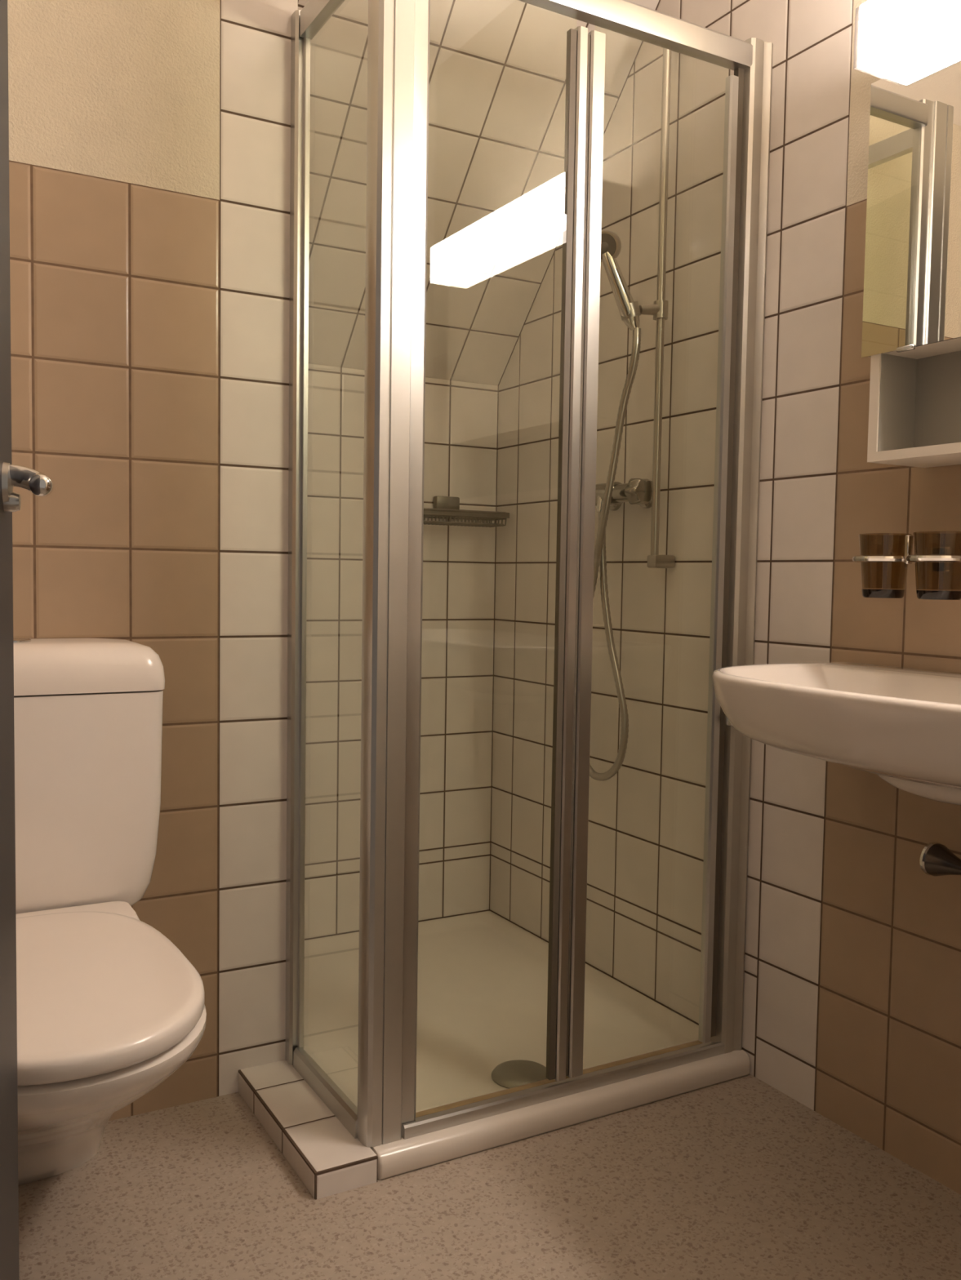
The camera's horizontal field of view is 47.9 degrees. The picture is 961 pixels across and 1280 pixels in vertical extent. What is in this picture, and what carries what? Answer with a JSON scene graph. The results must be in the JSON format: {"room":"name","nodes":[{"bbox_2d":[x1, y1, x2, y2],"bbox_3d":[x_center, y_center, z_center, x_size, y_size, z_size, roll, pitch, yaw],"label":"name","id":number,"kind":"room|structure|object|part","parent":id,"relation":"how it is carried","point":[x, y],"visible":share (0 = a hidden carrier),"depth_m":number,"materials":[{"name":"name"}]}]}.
{"room":"bathroom","nodes":[
{"label":"bathroom","id":0,"kind":"room"},
{"bbox_2d":[7,0,297,1120],"bbox_3d":[-0.702,-0.374,1.760,0.825,2.406,0.045,-1,4,-30],"label":"wall","id":1,"kind":"structure","parent":0,"point":[149,140],"depth_m":1.84,"materials":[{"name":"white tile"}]},
{"bbox_2d":[304,364,498,940],"bbox_3d":[-0.316,0.050,2.716,0.780,1.460,0.052,-1,4,-30],"label":"wall","id":2,"kind":"structure","parent":0,"point":[461,418],"depth_m":2.77,"materials":[{"name":"white tile"}]},
{"bbox_2d":[423,495,509,527],"bbox_3d":[-0.074,-0.329,2.742,0.299,0.074,0.096,-1,4,-30],"label":"basket","id":3,"kind":"object","parent":2,"relation":"attached to","point":[444,507],"visible":0.72,"depth_m":2.75,"materials":[{"name":"silver metal"}]},
{"bbox_2d":[297,0,660,386],"bbox_3d":[-0.435,-1.129,2.056,1.605,0.996,0.912,-1,4,-30],"label":"ceiling","id":4,"kind":"structure","parent":0,"point":[497,88],"depth_m":2.36,"materials":[{"name":"white tile"}]},
{"bbox_2d":[18,1074,960,1279],"bbox_3d":[0.103,0.906,1.170,1.605,0.060,3.232,-1,4,-30],"label":"floor","id":5,"kind":"structure","parent":0,"point":[736,1179],"depth_m":1.61,"materials":[{"name":"stone"}]},
{"bbox_2d":[13,638,206,1185],"bbox_3d":[-0.589,0.430,1.447,0.432,0.834,0.702,-1,4,-30],"label":"toilet","id":6,"kind":"object","parent":5,"relation":"on","point":[109,1008],"visible":0.93,"depth_m":1.60,"materials":[{"name":"white ceramic"}]},
{"bbox_3d":[-0.716,0.040,1.659,0.432,0.076,0.164,-1,4,-30],"label":"cistern lid","id":7,"kind":"part","parent":6,"relation":"part of","materials":[{"name":"white ceramic"}]},
{"bbox_3d":[-0.544,0.434,1.368,0.340,0.032,0.520,-1,4,-30],"label":"lid","id":8,"kind":"part","parent":6,"relation":"part of","materials":[{"name":"white plastic"}]},
{"bbox_3d":[-0.592,0.648,1.460,0.350,0.398,0.692,-1,4,-30],"label":"bowl","id":9,"kind":"part","parent":6,"relation":"part of","materials":[{"name":"white ceramic"}]},
{"bbox_2d":[238,1059,377,1199],"bbox_3d":[-0.299,0.811,1.821,0.102,0.041,0.386,-1,4,-30],"label":"tiled ledge","id":10,"kind":"object","parent":5,"relation":"on","point":[328,1160],"visible":0.93,"depth_m":1.75,"materials":[{"name":"white tile"}]},
{"bbox_2d":[303,911,750,1179],"bbox_3d":[-0.066,0.786,2.302,0.772,0.040,0.994,-1,4,-30],"label":"shower tray","id":11,"kind":"object","parent":5,"relation":"on","point":[482,977],"visible":0.7,"depth_m":2.18,"materials":[{"name":"ceramic"}]},
{"bbox_2d":[284,0,773,1147],"bbox_3d":[0.090,-0.156,1.984,0.792,1.883,0.375,-1,4,-30],"label":"shower enclosure","id":12,"kind":"object","parent":11,"relation":"on","point":[398,45],"visible":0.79,"depth_m":1.83,"materials":[{"name":"metal"}]},
{"bbox_3d":[-0.232,-1.057,1.752,0.021,0.042,0.288,-1,4,-30],"label":"rail","id":13,"kind":"part","parent":12,"relation":"part of","materials":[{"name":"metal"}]},
{"bbox_3d":[-0.262,0.772,1.858,0.022,0.034,0.288,-1,4,-30],"label":"rail","id":14,"kind":"part","parent":12,"relation":"part of","materials":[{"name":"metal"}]},
{"bbox_3d":[-0.135,-0.142,1.684,0.091,1.882,0.040,-1,4,-30],"label":"corner post","id":15,"kind":"part","parent":12,"relation":"part of","materials":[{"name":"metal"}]},
{"bbox_3d":[0.164,0.782,1.909,0.675,0.022,0.032,-1,4,-30],"label":"rail","id":16,"kind":"part","parent":12,"relation":"part of","materials":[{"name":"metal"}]},
{"bbox_3d":[0.203,-1.054,1.807,0.654,0.042,0.028,-1,4,-30],"label":"rail","id":17,"kind":"part","parent":12,"relation":"part of","materials":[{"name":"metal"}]},
{"bbox_2d":[489,0,960,1194],"bbox_3d":[0.632,-0.359,1.879,0.052,2.406,2.288,-1,4,-30],"label":"wall","id":18,"kind":"structure","parent":0,"point":[851,1006],"depth_m":2.00,"materials":[{"name":"white tile"}]},
{"bbox_2d":[595,478,652,512],"bbox_3d":[0.289,-0.308,2.337,0.092,0.070,0.256,-1,4,-30],"label":"shower mixer","id":19,"kind":"object","parent":18,"relation":"attached to","point":[637,491],"visible":0.58,"depth_m":2.25,"materials":[{"name":"silver metal"}]},
{"bbox_2d":[595,496,603,512],"bbox_3d":[0.262,-0.293,2.324,0.028,0.041,0.024,-1,4,-30],"label":"handle","id":20,"kind":"object","parent":19,"relation":"attached to","point":[599,500],"depth_m":2.31,"materials":[{"name":"silver metal"}]},
{"bbox_3d":[0.328,-0.307,2.235,0.059,0.054,0.040,-1,4,-30],"label":"knob","id":21,"kind":"part","parent":19,"relation":"part of","materials":[{"name":"silver metal"}]},
{"bbox_2d":[619,46,678,568],"bbox_3d":[0.342,-0.682,2.186,0.140,1.070,0.040,-1,4,-23],"label":"slide bar","id":22,"kind":"object","parent":18,"relation":"attached to","point":[659,309],"visible":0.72,"depth_m":2.19,"materials":[{"name":"silver metal"}]},
{"bbox_2d":[589,230,640,781],"bbox_3d":[0.270,-0.249,2.288,0.107,1.132,0.283,1,3,3],"label":"shower","id":23,"kind":"object","parent":22,"relation":"attached to","point":[611,244],"visible":0.82,"depth_m":2.24,"materials":[{"name":"silver metal"}]},
{"bbox_3d":[0.244,-0.775,2.132,0.050,0.047,0.016,3,4,30],"label":"spray plate","id":24,"kind":"part","parent":23,"relation":"part of","materials":[{"name":"brown"}]},
{"bbox_3d":[0.279,-0.696,2.157,0.086,0.150,0.034,0,4,-22],"label":"handle","id":25,"kind":"part","parent":23,"relation":"part of","materials":[{"name":"silver metal"}]},
{"bbox_3d":[0.366,-0.682,2.194,0.016,1.058,0.016,-1,4,-30],"label":"rod","id":26,"kind":"part","parent":22,"relation":"part of","materials":[{"name":"silver metal"}]},
{"bbox_2d":[711,662,960,805],"bbox_3d":[0.618,0.187,1.454,0.407,0.253,0.740,-1,4,-30],"label":"basin","id":27,"kind":"object","parent":18,"relation":"attached to","point":[901,726],"visible":1,"depth_m":1.40,"materials":[{"name":"white ceramic"}]},
{"bbox_2d":[851,534,960,571],"bbox_3d":[0.666,-0.132,1.648,0.122,0.054,0.198,-1,4,-30],"label":"holder","id":28,"kind":"object","parent":18,"relation":"attached to","point":[940,558],"visible":0.99,"depth_m":1.64,"materials":[{"name":"silver metal"}]},
{"bbox_2d":[857,533,911,598],"bbox_3d":[0.629,-0.115,1.687,0.079,0.099,0.079,-1,4,-30],"label":"tumbler","id":29,"kind":"object","parent":28,"relation":"in","point":[866,593],"visible":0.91,"depth_m":1.67,"materials":[{"name":"clear glass"}]},
{"bbox_2d":[912,532,960,599],"bbox_3d":[0.679,-0.110,1.599,0.079,0.099,0.079,-1,4,-30],"label":"tumbler","id":30,"kind":"object","parent":28,"relation":"in","point":[921,594],"visible":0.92,"depth_m":1.58,"materials":[{"name":"clear glass"}]},
{"bbox_2d":[853,0,960,78],"bbox_3d":[0.779,-0.862,1.360,0.188,0.092,0.620,-1,4,-30],"label":"wall lamp","id":31,"kind":"object","parent":18,"relation":"attached to","point":[891,36],"visible":0.75,"depth_m":1.52,"materials":[{"name":"white"}]},
{"bbox_2d":[861,40,960,467],"bbox_3d":[0.791,-0.535,1.400,0.139,0.564,0.623,-1,4,-30],"label":"upper cabinet","id":32,"kind":"object","parent":18,"relation":"attached to","point":[911,317],"visible":1,"depth_m":1.58,"materials":[{"name":"white laminate"}]},
{"bbox_3d":[0.618,-0.424,1.574,0.007,0.007,0.030,-1,4,-30],"label":"door pull","id":33,"kind":"part","parent":32,"relation":"part of","materials":[{"name":"silver metal"}]},
{"bbox_3d":[0.792,-0.333,1.412,0.131,0.160,0.596,-1,4,-30],"label":"shelf frame","id":34,"kind":"part","parent":32,"relation":"part of","materials":[{"name":"white laminate"}]},
{"bbox_2d":[913,350,960,447],"bbox_3d":[0.808,-0.341,1.420,0.006,0.146,0.562,-1,4,-30],"label":"panel","id":35,"kind":"object","parent":32,"relation":"attached to","point":[937,375],"depth_m":1.63,"materials":[{"name":"grey"}]},
{"bbox_2d":[919,841,960,875],"bbox_3d":[0.724,0.337,1.605,0.078,0.057,0.116,-1,4,-30],"label":"drain pipe","id":36,"kind":"object","parent":18,"relation":"attached to","point":[935,859],"visible":1,"depth_m":1.62,"materials":[{"name":"silver metal"}]},
{"bbox_3d":[0.500,-0.279,0.438,1.605,2.403,0.090,-1,4,-30],"label":"wall","id":37,"kind":"structure","parent":0,"visible":0},
{"bbox_2d":[0,0,53,1279],"bbox_3d":[-0.288,-0.122,0.558,0.081,2.035,0.851,0,4,-18],"label":"entrance door","id":38,"kind":"structure","parent":37,"relation":"in","point":[37,482],"depth_m":0.91,"materials":[{"name":"paint"}]},
{"bbox_3d":[-0.307,-0.122,0.552,0.041,2.035,0.851,0,4,-18],"label":"door","id":39,"kind":"part","parent":38,"relation":"part of","materials":[{"name":"paint"}]},
{"bbox_3d":[-0.371,-0.132,0.891,0.036,0.028,0.064,-1,4,-30],"label":"lever","id":40,"kind":"part","parent":38,"relation":"part of","materials":[{"name":"silver metal"}]}
]}

